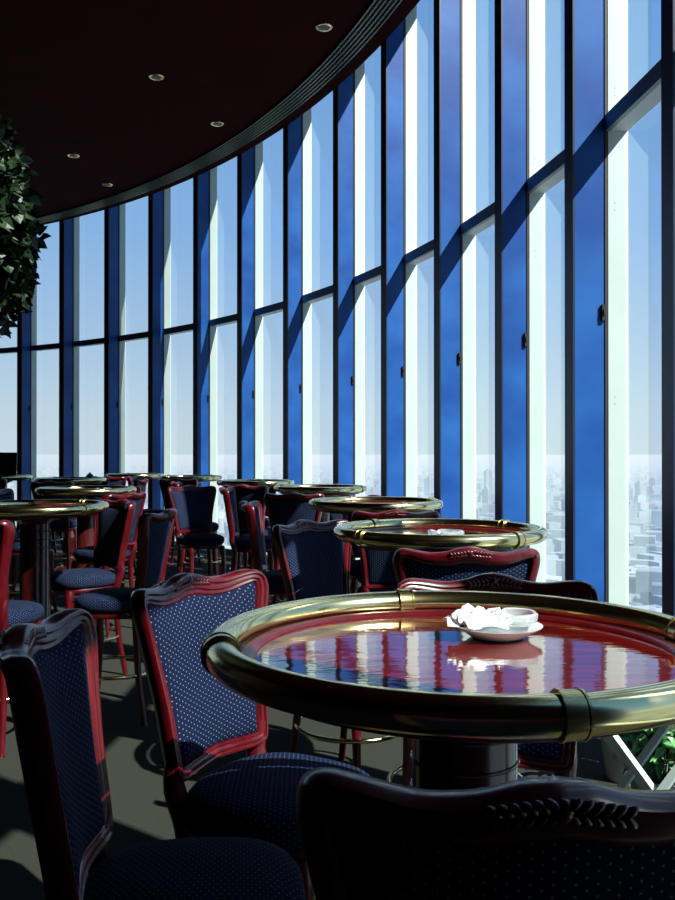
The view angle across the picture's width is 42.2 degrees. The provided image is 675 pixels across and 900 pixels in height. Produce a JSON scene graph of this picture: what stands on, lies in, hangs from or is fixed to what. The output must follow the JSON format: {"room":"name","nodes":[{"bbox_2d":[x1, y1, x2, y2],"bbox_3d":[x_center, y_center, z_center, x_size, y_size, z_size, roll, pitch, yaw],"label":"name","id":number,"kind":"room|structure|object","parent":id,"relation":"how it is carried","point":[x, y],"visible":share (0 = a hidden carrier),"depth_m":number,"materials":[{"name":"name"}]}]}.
{"room":"skyscraper restaurant","nodes":[
{"label":"skyscraper restaurant","id":0,"kind":"room"},
{"bbox_2d":[0,0,419,225],"bbox_3d":[-12.276,-4.371,3.242,28.520,1.050,28.520,0,0,0],"label":"ceiling","id":1,"kind":"structure","parent":0,"point":[74,74],"depth_m":8.95,"materials":[{"name":"paint"}]},
{"bbox_2d":[0,115,50,338],"bbox_3d":[-1.465,-2.114,3.056,0.863,3.466,0.883,0,0,0],"label":"hanging planter","id":2,"kind":"object","parent":1,"relation":"hanging from","point":[20,245],"visible":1,"depth_m":3.06,"materials":[{"name":"green"}]},
{"bbox_2d":[36,0,401,222],"bbox_3d":[-6.642,-3.808,8.531,15.693,0.024,16.380,0,0,0],"label":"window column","id":3,"kind":"structure","parent":1,"relation":"attached to","point":[378,12],"depth_m":9.69,"materials":[{"name":"black metal"}]},
{"bbox_2d":[0,530,659,899],"bbox_3d":[-12.276,1.480,3.215,28.520,0.250,28.520,0,0,0],"label":"floor","id":4,"kind":"structure","parent":0,"point":[133,752],"depth_m":3.81,"materials":[{"name":"carpet"}]},
{"bbox_2d":[0,474,33,557],"bbox_3d":[-4.350,0.854,11.296,0.804,1.074,0.804,0,0,-11],"label":"bar table","id":5,"kind":"object","parent":4,"relation":"on","point":[19,477],"visible":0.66,"depth_m":11.10,"materials":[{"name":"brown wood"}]},
{"bbox_2d":[0,452,17,475],"bbox_3d":[-4.250,0.196,11.258,0.240,0.329,0.077,0,0,0],"label":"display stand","id":6,"kind":"object","parent":5,"relation":"on","point":[8,460],"visible":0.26,"depth_m":11.26,"materials":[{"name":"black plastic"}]},
{"bbox_2d":[0,520,44,757],"bbox_3d":[-1.609,0.832,4.082,0.475,1.065,0.546,0,0,14],"label":"bar chair","id":7,"kind":"object","parent":4,"relation":"on","point":[12,612],"visible":0.55,"depth_m":3.90,"materials":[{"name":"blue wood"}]},
{"bbox_2d":[8,600,43,626],"bbox_3d":[-1.600,0.763,4.117,0.384,0.091,0.384,0,0,14],"label":"seat cushion","id":8,"kind":"object","parent":7,"relation":"on","point":[19,611],"depth_m":4.06,"materials":[{"name":"blue fabric"}]},
{"bbox_2d":[17,298,30,531],"bbox_3d":[-5.434,-1.566,15.191,0.215,5.948,0.238,0,0,0],"label":"window column","id":9,"kind":"structure","parent":4,"relation":"on","point":[24,329],"depth_m":15.12,"materials":[{"name":"blue paint"}]},
{"bbox_2d":[0,488,57,612],"bbox_3d":[-2.585,0.846,7.196,0.546,1.065,0.475,0,0,0],"label":"bar chair","id":10,"kind":"object","parent":4,"relation":"on","point":[5,494],"visible":0.25,"depth_m":7.33,"materials":[{"name":"brown wood"}]},
{"bbox_2d":[0,492,11,521],"bbox_3d":[-2.768,0.532,7.198,0.111,0.358,0.397,0,0,0],"label":"cushion","id":11,"kind":"object","parent":10,"relation":"on","point":[3,495],"depth_m":7.32,"materials":[{"name":"blue fabric"}]},
{"bbox_2d":[12,539,52,551],"bbox_3d":[-2.550,0.777,7.197,0.384,0.091,0.384,0,0,0],"label":"seat cushion","id":12,"kind":"object","parent":10,"relation":"on","point":[15,548],"depth_m":7.03,"materials":[{"name":"blue fabric"}]},
{"bbox_2d":[30,481,75,568],"bbox_3d":[-3.000,0.856,9.381,0.475,1.065,0.546,0,0,0],"label":"bar chair","id":13,"kind":"object","parent":4,"relation":"on","point":[65,525],"visible":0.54,"depth_m":9.23,"materials":[{"name":"brown wood"}]},
{"bbox_2d":[33,485,69,498],"bbox_3d":[-3.000,0.541,9.200,0.397,0.358,0.111,0,0,0],"label":"cushion","id":14,"kind":"object","parent":13,"relation":"on","point":[35,496],"depth_m":9.18,"materials":[{"name":"fabric"}]},
{"bbox_2d":[50,519,75,528],"bbox_3d":[-3.000,0.788,9.416,0.384,0.091,0.384,0,0,0],"label":"seat cushion","id":15,"kind":"object","parent":13,"relation":"on","point":[59,523],"depth_m":9.24,"materials":[{"name":"blue fabric"}]},
{"bbox_2d":[0,499,108,703],"bbox_3d":[-1.680,0.824,4.856,0.804,1.074,0.804,0,0,38],"label":"bar table","id":16,"kind":"object","parent":4,"relation":"on","point":[34,517],"visible":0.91,"depth_m":4.78,"materials":[{"name":"brown wood"}]},
{"bbox_2d":[59,218,73,534],"bbox_3d":[-4.527,-1.568,14.623,0.221,5.948,0.238,0,0,0],"label":"window column","id":17,"kind":"structure","parent":4,"relation":"on","point":[66,227],"depth_m":14.57,"materials":[{"name":"blue paint"}]},
{"bbox_2d":[34,477,106,570],"bbox_3d":[-3.050,0.848,9.996,0.804,1.074,0.804,0,0,-34],"label":"bar table","id":18,"kind":"object","parent":4,"relation":"on","point":[79,481],"visible":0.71,"depth_m":9.92,"materials":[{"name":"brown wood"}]},
{"bbox_2d":[35,485,136,619],"bbox_3d":[-2.050,0.835,7.146,0.804,1.074,0.804,0,0,-23],"label":"bar table","id":19,"kind":"object","parent":4,"relation":"on","point":[85,526],"visible":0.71,"depth_m":7.07,"materials":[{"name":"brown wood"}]},
{"bbox_2d":[50,499,135,675],"bbox_3d":[-1.524,0.838,5.320,0.546,1.065,0.475,0,0,-41],"label":"bar chair","id":20,"kind":"object","parent":4,"relation":"on","point":[113,525],"visible":0.8,"depth_m":5.29,"materials":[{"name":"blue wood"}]},
{"bbox_2d":[50,568,115,588],"bbox_3d":[-1.550,0.769,5.296,0.384,0.091,0.384,0,0,-41],"label":"seat cushion","id":21,"kind":"object","parent":20,"relation":"on","point":[77,578],"depth_m":5.16,"materials":[{"name":"blue fabric"}]},
{"bbox_2d":[97,507,127,564],"bbox_3d":[-1.386,0.524,5.442,0.111,0.358,0.397,0,0,-41],"label":"cushion","id":22,"kind":"object","parent":20,"relation":"on","point":[112,523],"depth_m":5.43,"materials":[{"name":"blue fabric"}]},
{"bbox_2d":[71,492,145,636],"bbox_3d":[-1.758,0.844,6.640,0.546,1.065,0.475,0,0,27],"label":"bar chair","id":23,"kind":"object","parent":4,"relation":"on","point":[83,555],"visible":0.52,"depth_m":6.60,"materials":[{"name":"brown wood"}]},
{"bbox_2d":[73,546,129,560],"bbox_3d":[-1.790,0.775,6.657,0.384,0.091,0.384,0,0,27],"label":"seat cushion","id":24,"kind":"object","parent":23,"relation":"on","point":[83,553],"depth_m":6.52,"materials":[{"name":"blue fabric"}]},
{"bbox_2d":[109,497,142,542],"bbox_3d":[-1.595,0.529,6.560,0.111,0.358,0.397,0,0,27],"label":"cushion","id":25,"kind":"object","parent":23,"relation":"on","point":[138,500],"depth_m":6.65,"materials":[{"name":"blue fabric"}]},
{"bbox_2d":[104,205,119,475],"bbox_3d":[-3.592,-1.571,13.927,0.226,5.948,0.236,0,0,0],"label":"window column","id":26,"kind":"structure","parent":4,"relation":"on","point":[111,215],"depth_m":13.87,"materials":[{"name":"blue metal"}]},
{"bbox_2d":[104,476,126,485],"bbox_3d":[-2.950,0.866,11.461,0.475,1.065,0.546,0,0,0],"label":"bar chair","id":27,"kind":"object","parent":4,"relation":"on","point":[113,481],"visible":0.19,"depth_m":11.24,"materials":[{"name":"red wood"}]},
{"bbox_2d":[75,508,176,725],"bbox_3d":[-1.105,0.834,4.512,0.546,1.065,0.475,0,0,7],"label":"bar chair","id":28,"kind":"object","parent":4,"relation":"on","point":[155,531],"visible":0.77,"depth_m":4.35,"materials":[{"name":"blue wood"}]},
{"bbox_2d":[75,587,133,612],"bbox_3d":[-1.140,0.765,4.517,0.384,0.091,0.384,0,0,7],"label":"seat cushion","id":29,"kind":"object","parent":28,"relation":"on","point":[111,599],"depth_m":4.35,"materials":[{"name":"blue fabric"}]},
{"bbox_2d":[145,519,171,587],"bbox_3d":[-0.923,0.519,4.492,0.111,0.358,0.397,0,0,7],"label":"cushion","id":30,"kind":"object","parent":28,"relation":"on","point":[158,532],"depth_m":4.42,"materials":[{"name":"blue fabric"}]},
{"bbox_2d":[108,479,148,573],"bbox_3d":[-2.435,0.859,9.996,0.546,1.065,0.475,0,0,0],"label":"bar chair","id":31,"kind":"object","parent":4,"relation":"on","point":[142,483],"visible":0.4,"depth_m":9.86,"materials":[{"name":"brown wood"}]},
{"bbox_2d":[105,473,163,550],"bbox_3d":[-2.800,0.857,12.096,0.804,1.074,0.804,0,0,-17],"label":"bar table","id":32,"kind":"object","parent":4,"relation":"on","point":[142,476],"visible":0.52,"depth_m":11.81,"materials":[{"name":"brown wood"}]},
{"bbox_2d":[16,526,266,554],"bbox_3d":[-6.406,1.354,8.728,16.350,0.049,17.065,0,0,0],"label":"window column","id":33,"kind":"structure","parent":4,"relation":"on","point":[228,549],"depth_m":12.07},
{"bbox_2d":[31,260,58,498],"bbox_3d":[-4.898,-1.591,15.044,0.919,5.895,0.634,0,0,0],"label":"window","id":34,"kind":"structure","parent":33,"relation":"on","point":[34,347],"depth_m":15.28,"materials":[{"name":"grey metal"}]},
{"bbox_2d":[73,217,103,476],"bbox_3d":[-3.965,-1.594,14.406,0.959,5.895,0.755,0,0,0],"label":"window","id":35,"kind":"structure","parent":33,"relation":"on","point":[77,343],"depth_m":14.71,"materials":[{"name":"grey metal"}]},
{"bbox_2d":[119,203,147,472],"bbox_3d":[-3.054,-1.597,13.667,0.897,5.895,0.812,0,0,0],"label":"window","id":36,"kind":"structure","parent":33,"relation":"on","point":[123,338],"depth_m":14.00,"materials":[{"name":"grey metal"}]},
{"bbox_2d":[163,187,192,474],"bbox_3d":[-2.204,-1.601,12.848,0.861,5.895,0.894,0,0,0],"label":"window","id":37,"kind":"structure","parent":33,"relation":"on","point":[168,330],"depth_m":13.23,"materials":[{"name":"grey metal"}]},
{"bbox_2d":[209,167,236,522],"bbox_3d":[-1.426,-1.605,11.963,0.774,5.895,0.922,0,0,0],"label":"window","id":38,"kind":"structure","parent":33,"relation":"on","point":[214,322],"depth_m":12.36,"materials":[{"name":"white glass"}]},
{"bbox_2d":[254,142,282,478],"bbox_3d":[-0.728,-1.609,11.015,0.724,5.895,0.996,0,0,0],"label":"window","id":39,"kind":"structure","parent":33,"relation":"on","point":[260,311],"depth_m":11.45,"materials":[{"name":"white glass"}]},
{"bbox_2d":[302,108,332,483],"bbox_3d":[-0.090,-1.614,9.970,0.675,5.895,1.092,0,0,0],"label":"window","id":40,"kind":"structure","parent":33,"relation":"on","point":[308,297],"depth_m":10.46,"materials":[{"name":"white glass"}]},
{"bbox_2d":[354,62,380,559],"bbox_3d":[0.446,-1.619,8.896,0.546,5.895,1.028,0,0,0],"label":"window","id":41,"kind":"structure","parent":33,"relation":"on","point":[362,278],"depth_m":9.36,"materials":[{"name":"white glass"}]},
{"bbox_2d":[404,5,433,496],"bbox_3d":[0.871,-1.624,7.819,0.478,5.895,1.079,0,0,0],"label":"window","id":42,"kind":"structure","parent":33,"relation":"on","point":[414,255],"depth_m":8.31,"materials":[{"name":"grey metal"}]},
{"bbox_2d":[461,0,494,518],"bbox_3d":[1.212,-1.629,6.680,0.402,5.895,1.128,0,0,0],"label":"window","id":43,"kind":"structure","parent":33,"relation":"on","point":[473,224],"depth_m":7.20,"materials":[{"name":"white glass"}]},
{"bbox_2d":[527,0,563,581],"bbox_3d":[1.456,-1.634,5.518,0.306,5.895,1.101,0,0,0],"label":"window","id":44,"kind":"structure","parent":33,"relation":"on","point":[542,177],"depth_m":6.02,"materials":[{"name":"white glass"}]},
{"bbox_2d":[605,0,660,605],"bbox_3d":[1.599,-1.640,4.325,0.221,5.895,1.171,0,0,0],"label":"window","id":45,"kind":"structure","parent":33,"relation":"on","point":[626,108],"depth_m":4.87,"materials":[{"name":"white glass"}]},
{"bbox_2d":[126,476,168,557],"bbox_3d":[-2.415,0.864,11.146,0.546,1.065,0.475,0,0,0],"label":"bar chair","id":46,"kind":"object","parent":4,"relation":"on","point":[129,479],"visible":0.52,"depth_m":11.01,"materials":[{"name":"brown wood"}]},
{"bbox_2d":[0,609,305,899],"bbox_3d":[-0.280,0.820,1.467,0.546,1.065,0.475,0,0,-6],"label":"bar chair","id":47,"kind":"object","parent":4,"relation":"on","point":[49,668],"visible":1,"depth_m":1.46,"materials":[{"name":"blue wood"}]},
{"bbox_2d":[32,626,104,890],"bbox_3d":[-0.462,0.505,1.449,0.111,0.358,0.397,0,0,-6],"label":"cushion","id":48,"kind":"object","parent":47,"relation":"on","point":[68,769],"depth_m":1.46,"materials":[{"name":"blue fabric"}]},
{"bbox_2d":[83,837,305,899],"bbox_3d":[-0.245,0.751,1.472,0.384,0.091,0.384,0,0,-6],"label":"seat cushion","id":49,"kind":"object","parent":47,"relation":"on","point":[195,868],"depth_m":1.48,"materials":[{"name":"blue fabric"}]},
{"bbox_2d":[148,190,163,509],"bbox_3d":[-2.729,-1.575,13.164,0.230,5.948,0.232,0,0,0],"label":"window column","id":50,"kind":"structure","parent":4,"relation":"on","point":[155,201],"depth_m":13.11,"materials":[{"name":"blue paint"}]},
{"bbox_2d":[159,478,200,564],"bbox_3d":[-1.852,0.861,10.411,0.475,1.065,0.546,0,0,3],"label":"bar chair","id":51,"kind":"object","parent":4,"relation":"on","point":[164,484],"visible":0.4,"depth_m":10.23,"materials":[{"name":"brown wood"}]},
{"bbox_2d":[162,482,194,508],"bbox_3d":[-1.861,0.546,10.230,0.397,0.358,0.111,0,0,3],"label":"cushion","id":52,"kind":"object","parent":51,"relation":"on","point":[165,485],"depth_m":10.23,"materials":[{"name":"blue fabric"}]},
{"bbox_2d":[158,475,221,561],"bbox_3d":[-1.850,0.852,10.996,0.804,1.074,0.804,0,0,44],"label":"bar table","id":53,"kind":"object","parent":4,"relation":"on","point":[201,478],"visible":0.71,"depth_m":10.76,"materials":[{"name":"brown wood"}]},
{"bbox_2d":[170,481,220,574],"bbox_3d":[-1.455,0.855,9.043,0.546,1.065,0.475,0,0,-6],"label":"bar chair","id":54,"kind":"object","parent":4,"relation":"on","point":[215,526],"visible":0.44,"depth_m":8.90,"materials":[{"name":"brown wood"}]},
{"bbox_2d":[168,485,225,575],"bbox_3d":[-1.218,0.849,7.727,0.475,1.065,0.546,0,0,-30],"label":"bar chair","id":55,"kind":"object","parent":4,"relation":"on","point":[194,505],"visible":0.84,"depth_m":7.82,"materials":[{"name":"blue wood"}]},
{"bbox_2d":[171,489,212,529],"bbox_3d":[-1.311,0.535,7.886,0.397,0.358,0.111,0,0,-30],"label":"cushion","id":56,"kind":"object","parent":55,"relation":"on","point":[194,507],"depth_m":7.87,"materials":[{"name":"blue fabric"}]},
{"bbox_2d":[178,533,224,545],"bbox_3d":[-1.200,0.780,7.697,0.384,0.091,0.384,0,0,-30],"label":"seat cushion","id":57,"kind":"object","parent":55,"relation":"on","point":[193,539],"depth_m":7.56,"materials":[{"name":"blue fabric"}]},
{"bbox_2d":[193,170,209,549],"bbox_3d":[-1.912,-1.579,12.308,0.234,5.948,0.227,0,0,0],"label":"window column","id":58,"kind":"structure","parent":4,"relation":"on","point":[201,183],"depth_m":12.26,"materials":[{"name":"blue metal"}]},
{"bbox_2d":[237,146,254,554],"bbox_3d":[-1.192,-1.583,11.413,0.237,5.948,0.221,0,0,0],"label":"window column","id":59,"kind":"structure","parent":4,"relation":"on","point":[246,160],"depth_m":11.36,"materials":[{"name":"blue paint"}]},
{"bbox_2d":[223,484,271,571],"bbox_3d":[-0.810,0.852,8.342,0.475,1.065,0.546,0,0,17],"label":"bar chair","id":60,"kind":"object","parent":4,"relation":"on","point":[244,492],"visible":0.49,"depth_m":8.14,"materials":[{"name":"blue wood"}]},
{"bbox_2d":[236,489,263,525],"bbox_3d":[-0.863,0.536,8.169,0.397,0.358,0.111,0,0,17],"label":"cushion","id":61,"kind":"object","parent":60,"relation":"on","point":[248,495],"depth_m":8.12,"materials":[{"name":"blue fabric"}]},
{"bbox_2d":[239,527,271,536],"bbox_3d":[-0.800,0.783,8.377,0.384,0.091,0.384,0,0,17],"label":"seat cushion","id":62,"kind":"object","parent":60,"relation":"on","point":[244,531],"depth_m":8.22,"materials":[{"name":"blue fabric"}]},
{"bbox_2d":[219,487,277,604],"bbox_3d":[-0.735,0.847,7.446,0.546,1.065,0.475,0,0,0],"label":"bar chair","id":63,"kind":"object","parent":4,"relation":"on","point":[239,545],"visible":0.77,"depth_m":7.29,"materials":[{"name":"brown wood"}]},
{"bbox_2d":[223,491,237,531],"bbox_3d":[-0.918,0.533,7.448,0.111,0.358,0.397,0,0,0],"label":"cushion","id":64,"kind":"object","parent":63,"relation":"on","point":[229,497],"depth_m":7.28,"materials":[{"name":"blue fabric"}]},
{"bbox_2d":[235,536,271,548],"bbox_3d":[-0.700,0.778,7.447,0.384,0.091,0.384,0,0,0],"label":"seat cushion","id":65,"kind":"object","parent":63,"relation":"on","point":[243,542],"depth_m":7.29,"materials":[{"name":"blue fabric"}]},
{"bbox_2d":[130,569,368,899],"bbox_3d":[-0.151,0.822,1.939,0.546,1.065,0.475,0,0,30],"label":"bar chair","id":66,"kind":"object","parent":4,"relation":"on","point":[201,721],"visible":0.77,"depth_m":1.91,"materials":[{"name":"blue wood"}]},
{"bbox_2d":[148,582,256,766],"bbox_3d":[-0.308,0.508,2.032,0.111,0.358,0.397,0,0,30],"label":"cushion","id":67,"kind":"object","parent":66,"relation":"on","point":[200,720],"depth_m":1.97,"materials":[{"name":"blue fabric"}]},
{"bbox_2d":[186,752,368,851],"bbox_3d":[-0.120,0.753,1.922,0.384,0.091,0.384,0,0,30],"label":"seat cushion","id":68,"kind":"object","parent":66,"relation":"on","point":[253,796],"depth_m":1.83,"materials":[{"name":"blue fabric"}]},
{"bbox_2d":[217,479,293,568],"bbox_3d":[-0.850,0.844,9.096,0.804,1.074,0.804,0,0,-6],"label":"bar table","id":69,"kind":"object","parent":4,"relation":"on","point":[270,483],"visible":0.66,"depth_m":8.84,"materials":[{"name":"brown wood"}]},
{"bbox_2d":[240,488,275,569],"bbox_3d":[-0.900,0.858,9.712,0.475,1.065,0.546,0,0,0],"label":"bar chair","id":70,"kind":"object","parent":4,"relation":"on","point":[267,523],"visible":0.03,"depth_m":9.59,"materials":[{"name":"brown wood"}]},
{"bbox_2d":[265,488,273,513],"bbox_3d":[-0.900,0.544,9.896,0.397,0.358,0.111,0,0,0],"label":"cushion","id":71,"kind":"object","parent":70,"relation":"on","point":[271,490],"depth_m":9.88,"materials":[{"name":"blue fabric"}]},
{"bbox_2d":[239,501,285,605],"bbox_3d":[-0.315,0.837,5.246,0.546,1.065,0.475,0,0,0],"label":"bar chair","id":72,"kind":"object","parent":4,"relation":"on","point":[253,509],"visible":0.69,"depth_m":5.08,"materials":[{"name":"brown wood"}]},
{"bbox_2d":[245,506,264,563],"bbox_3d":[-0.498,0.523,5.248,0.111,0.358,0.397,0,0,0],"label":"cushion","id":73,"kind":"object","parent":72,"relation":"on","point":[255,524],"depth_m":5.07,"materials":[{"name":"blue fabric"}]},
{"bbox_2d":[263,569,284,589],"bbox_3d":[-0.280,0.768,5.247,0.384,0.091,0.384,0,0,0],"label":"seat cushion","id":74,"kind":"object","parent":72,"relation":"on","point":[274,577],"depth_m":5.08,"materials":[{"name":"blue fabric"}]},
{"bbox_2d":[283,115,302,483],"bbox_3d":[-0.532,-1.587,10.434,0.238,5.948,0.212,0,0,0],"label":"window column","id":75,"kind":"structure","parent":4,"relation":"on","point":[293,132],"depth_m":10.38,"materials":[{"name":"blue metal"}]},
{"bbox_2d":[264,492,324,603],"bbox_3d":[-0.303,0.844,6.681,0.475,1.065,0.546,0,0,6],"label":"bar chair","id":76,"kind":"object","parent":4,"relation":"on","point":[282,509],"visible":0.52,"depth_m":6.47,"materials":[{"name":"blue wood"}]},
{"bbox_2d":[268,497,317,525],"bbox_3d":[-0.322,0.529,6.501,0.397,0.358,0.111,0,0,6],"label":"cushion","id":77,"kind":"object","parent":76,"relation":"on","point":[281,510],"depth_m":6.47,"materials":[{"name":"blue fabric"}]},
{"bbox_2d":[273,484,366,521],"bbox_3d":[-0.150,0.836,7.496,0.804,1.074,0.804,0,0,33],"label":"bar table","id":78,"kind":"object","parent":4,"relation":"on","point":[329,490],"visible":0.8,"depth_m":7.23,"materials":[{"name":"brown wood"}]},
{"bbox_2d":[272,519,396,768],"bbox_3d":[0.034,0.830,3.600,0.546,1.065,0.475,0,0,42],"label":"bar chair","id":79,"kind":"object","parent":4,"relation":"on","point":[313,562],"visible":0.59,"depth_m":3.69,"materials":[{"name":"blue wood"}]},
{"bbox_2d":[281,530,343,599],"bbox_3d":[-0.102,0.516,3.724,0.111,0.358,0.397,0,0,42],"label":"cushion","id":80,"kind":"object","parent":79,"relation":"on","point":[312,561],"depth_m":3.70,"materials":[{"name":"blue fabric"}]},
{"bbox_2d":[333,71,354,495],"bbox_3d":[0.069,-1.592,9.347,0.237,5.948,0.202,0,0,0],"label":"window column","id":81,"kind":"structure","parent":4,"relation":"on","point":[344,94],"depth_m":9.30,"materials":[{"name":"blue metal"}]},
{"bbox_2d":[343,495,403,593],"bbox_3d":[0.250,0.840,5.812,0.475,1.065,0.546,0,0,0],"label":"bar chair","id":82,"kind":"object","parent":4,"relation":"on","point":[355,565],"visible":0.09,"depth_m":5.65,"materials":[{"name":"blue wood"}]},
{"bbox_2d":[348,514,358,552],"bbox_3d":[0.250,0.526,5.996,0.397,0.358,0.111,0,0,0],"label":"cushion","id":83,"kind":"object","parent":82,"relation":"on","point":[354,549],"depth_m":5.95,"materials":[{"name":"blue fabric"}]},
{"bbox_2d":[350,559,361,576],"bbox_3d":[0.250,0.771,5.777,0.384,0.091,0.384,0,0,0],"label":"seat cushion","id":84,"kind":"object","parent":82,"relation":"on","point":[355,565],"depth_m":5.64,"materials":[{"name":"blue fabric"}]},
{"bbox_2d":[308,496,442,513],"bbox_3d":[0.227,0.826,5.216,0.804,1.074,0.804,0,0,-11],"label":"bar table","id":85,"kind":"object","parent":4,"relation":"on","point":[373,504],"visible":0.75,"depth_m":4.96,"materials":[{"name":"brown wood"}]},
{"bbox_2d":[381,18,405,496],"bbox_3d":[0.530,-1.597,8.312,0.235,5.948,0.191,0,0,0],"label":"window column","id":86,"kind":"structure","parent":4,"relation":"on","point":[393,49],"depth_m":8.27,"materials":[{"name":"blue metal"}]},
{"bbox_2d":[351,509,439,592],"bbox_3d":[0.300,0.835,4.681,0.475,1.065,0.546,0,0,0],"label":"bar chair","id":87,"kind":"object","parent":4,"relation":"on","point":[377,569],"visible":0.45,"depth_m":4.50,"materials":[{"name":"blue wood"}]},
{"bbox_2d":[358,586,394,592],"bbox_3d":[0.300,0.766,4.716,0.384,0.091,0.384,0,0,0],"label":"seat cushion","id":88,"kind":"object","parent":87,"relation":"on","point":[362,589],"depth_m":4.52,"materials":[{"name":"blue fabric"}]},
{"bbox_2d":[358,517,433,583],"bbox_3d":[0.300,0.519,4.500,0.397,0.358,0.111,0,0,0],"label":"cushion","id":89,"kind":"object","parent":87,"relation":"on","point":[377,567],"depth_m":4.50,"materials":[{"name":"blue fabric"}]},
{"bbox_2d":[200,588,674,789],"bbox_3d":[0.197,0.808,1.356,0.804,1.074,0.804,0,0,0],"label":"bar table","id":90,"kind":"object","parent":4,"relation":"on","point":[390,663],"visible":0.91,"depth_m":1.28,"materials":[{"name":"brown wood"}]},
{"bbox_2d":[456,622,542,641],"bbox_3d":[0.269,0.304,1.475,0.151,0.020,0.151,0,0,0],"label":"saucer","id":91,"kind":"object","parent":90,"relation":"on","point":[493,634],"visible":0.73,"depth_m":1.44,"materials":[{"name":"white ceramic"}]},
{"bbox_2d":[445,603,508,629],"bbox_3d":[0.235,0.276,1.471,0.124,0.034,0.118,0,0,-11],"label":"paper napkin","id":92,"kind":"object","parent":91,"relation":"on","point":[467,616],"visible":0.94,"depth_m":1.45,"materials":[{"name":"white paper"}]},
{"bbox_2d":[491,607,537,626],"bbox_3d":[0.299,0.283,1.477,0.078,0.021,0.078,0,0,0],"label":"cup","id":93,"kind":"object","parent":91,"relation":"on","point":[516,617],"visible":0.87,"depth_m":1.45,"materials":[{"name":"white ceramic"}]},
{"bbox_2d":[333,518,547,551],"bbox_3d":[0.383,0.817,3.306,0.804,1.074,0.804,0,0,-29],"label":"bar table","id":94,"kind":"object","parent":4,"relation":"on","point":[502,535],"visible":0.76,"depth_m":3.08,"materials":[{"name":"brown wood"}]},
{"bbox_2d":[428,529,464,534],"bbox_3d":[0.390,0.306,3.140,0.132,0.035,0.132,0,0,0],"label":"ashtray","id":95,"kind":"object","parent":94,"relation":"on","point":[431,531],"visible":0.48,"depth_m":3.11,"materials":[{"name":"white ceramic"}]},
{"bbox_2d":[434,0,462,518],"bbox_3d":[0.912,-1.602,7.216,0.230,5.948,0.178,0,0,0],"label":"window column","id":96,"kind":"structure","parent":4,"relation":"on","point":[448,86],"depth_m":7.16,"materials":[{"name":"blue metal"}]},
{"bbox_2d":[386,547,539,786],"bbox_3d":[0.400,0.827,2.891,0.475,1.065,0.546,0,0,0],"label":"bar chair","id":97,"kind":"object","parent":4,"relation":"on","point":[462,562],"visible":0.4,"depth_m":2.67,"materials":[{"name":"brown wood"}]},
{"bbox_2d":[404,559,530,580],"bbox_3d":[0.400,0.511,2.710,0.397,0.358,0.111,0,0,0],"label":"cushion","id":98,"kind":"object","parent":97,"relation":"on","point":[433,569],"depth_m":2.67,"materials":[{"name":"blue fabric"}]},
{"bbox_2d":[296,767,674,899],"bbox_3d":[0.189,0.818,0.997,0.475,1.065,0.546,0,0,0],"label":"bar chair","id":99,"kind":"object","parent":4,"relation":"on","point":[363,837],"visible":1,"depth_m":0.77,"materials":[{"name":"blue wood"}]},
{"bbox_2d":[330,809,674,899],"bbox_3d":[0.189,0.503,0.816,0.397,0.358,0.111,0,0,0],"label":"cushion","id":100,"kind":"object","parent":99,"relation":"on","point":[376,854],"depth_m":0.77,"materials":[{"name":"blue fabric"}]},
{"bbox_2d":[397,572,598,778],"bbox_3d":[0.344,0.822,1.821,0.475,1.065,0.546,0,0,6],"label":"bar chair","id":101,"kind":"object","parent":4,"relation":"on","point":[559,759],"visible":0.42,"depth_m":2.00,"materials":[{"name":"brown wood"}]},
{"bbox_2d":[518,596,582,757],"bbox_3d":[0.362,0.508,2.005,0.397,0.358,0.111,0,0,6],"label":"cushion","id":102,"kind":"object","parent":101,"relation":"on","point":[549,749],"depth_m":1.94,"materials":[{"name":"blue fabric"}]},
{"bbox_2d":[494,0,529,551],"bbox_3d":[1.207,-1.607,6.061,0.224,5.948,0.164,0,0,0],"label":"window column","id":103,"kind":"structure","parent":4,"relation":"on","point":[511,17],"depth_m":6.00,"materials":[{"name":"blue metal"}]},
{"bbox_2d":[564,0,608,602],"bbox_3d":[1.397,-1.613,4.919,0.217,5.948,0.152,0,0,0],"label":"window column","id":104,"kind":"structure","parent":4,"relation":"on","point":[585,21],"depth_m":4.86,"materials":[{"name":"blue paint"}]},
{"bbox_2d":[601,737,629,785],"bbox_3d":[1.198,1.135,3.581,0.502,0.441,0.381,0,0,0],"label":"plant pot","id":105,"kind":"object","parent":4,"relation":"on","point":[614,768],"visible":0.02,"depth_m":3.57,"materials":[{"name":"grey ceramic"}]},
{"bbox_2d":[602,724,674,789],"bbox_3d":[0.985,1.064,2.814,0.480,0.586,0.298,0,0,0],"label":"plant stand","id":106,"kind":"object","parent":4,"relation":"on","point":[635,772],"visible":0.08,"depth_m":2.72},
{"bbox_2d":[607,724,674,789],"bbox_3d":[1.124,1.116,3.093,0.520,0.474,0.418,0,0,0],"label":"potted plant","id":107,"kind":"object","parent":4,"relation":"on","point":[656,770],"visible":0.38,"depth_m":3.04,"materials":[{"name":"green plant"}]},
{"bbox_2d":[661,0,674,763],"bbox_3d":[1.493,-1.618,3.691,0.208,5.948,0.150,0,0,0],"label":"window column","id":108,"kind":"structure","parent":4,"relation":"on","point":[667,6],"depth_m":3.69,"materials":[{"name":"blue metal"}]},
{"label":"outside","id":109,"kind":"structure","parent":0,"visible":0},
{"bbox_2d":[10,457,661,534],"bbox_3d":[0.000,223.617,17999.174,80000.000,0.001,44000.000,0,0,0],"label":"ground","id":110,"kind":"structure","parent":109,"point":[226,462],"depth_m":8883.94,"materials":[{"name":"white"}]},
{"bbox_2d":[7,465,661,612],"bbox_3d":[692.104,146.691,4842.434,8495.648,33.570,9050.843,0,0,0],"label":"cityscape","id":111,"kind":"object","parent":110,"relation":"on","point":[645,541],"visible":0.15,"depth_m":1737.01,"materials":[{"name":"white"}]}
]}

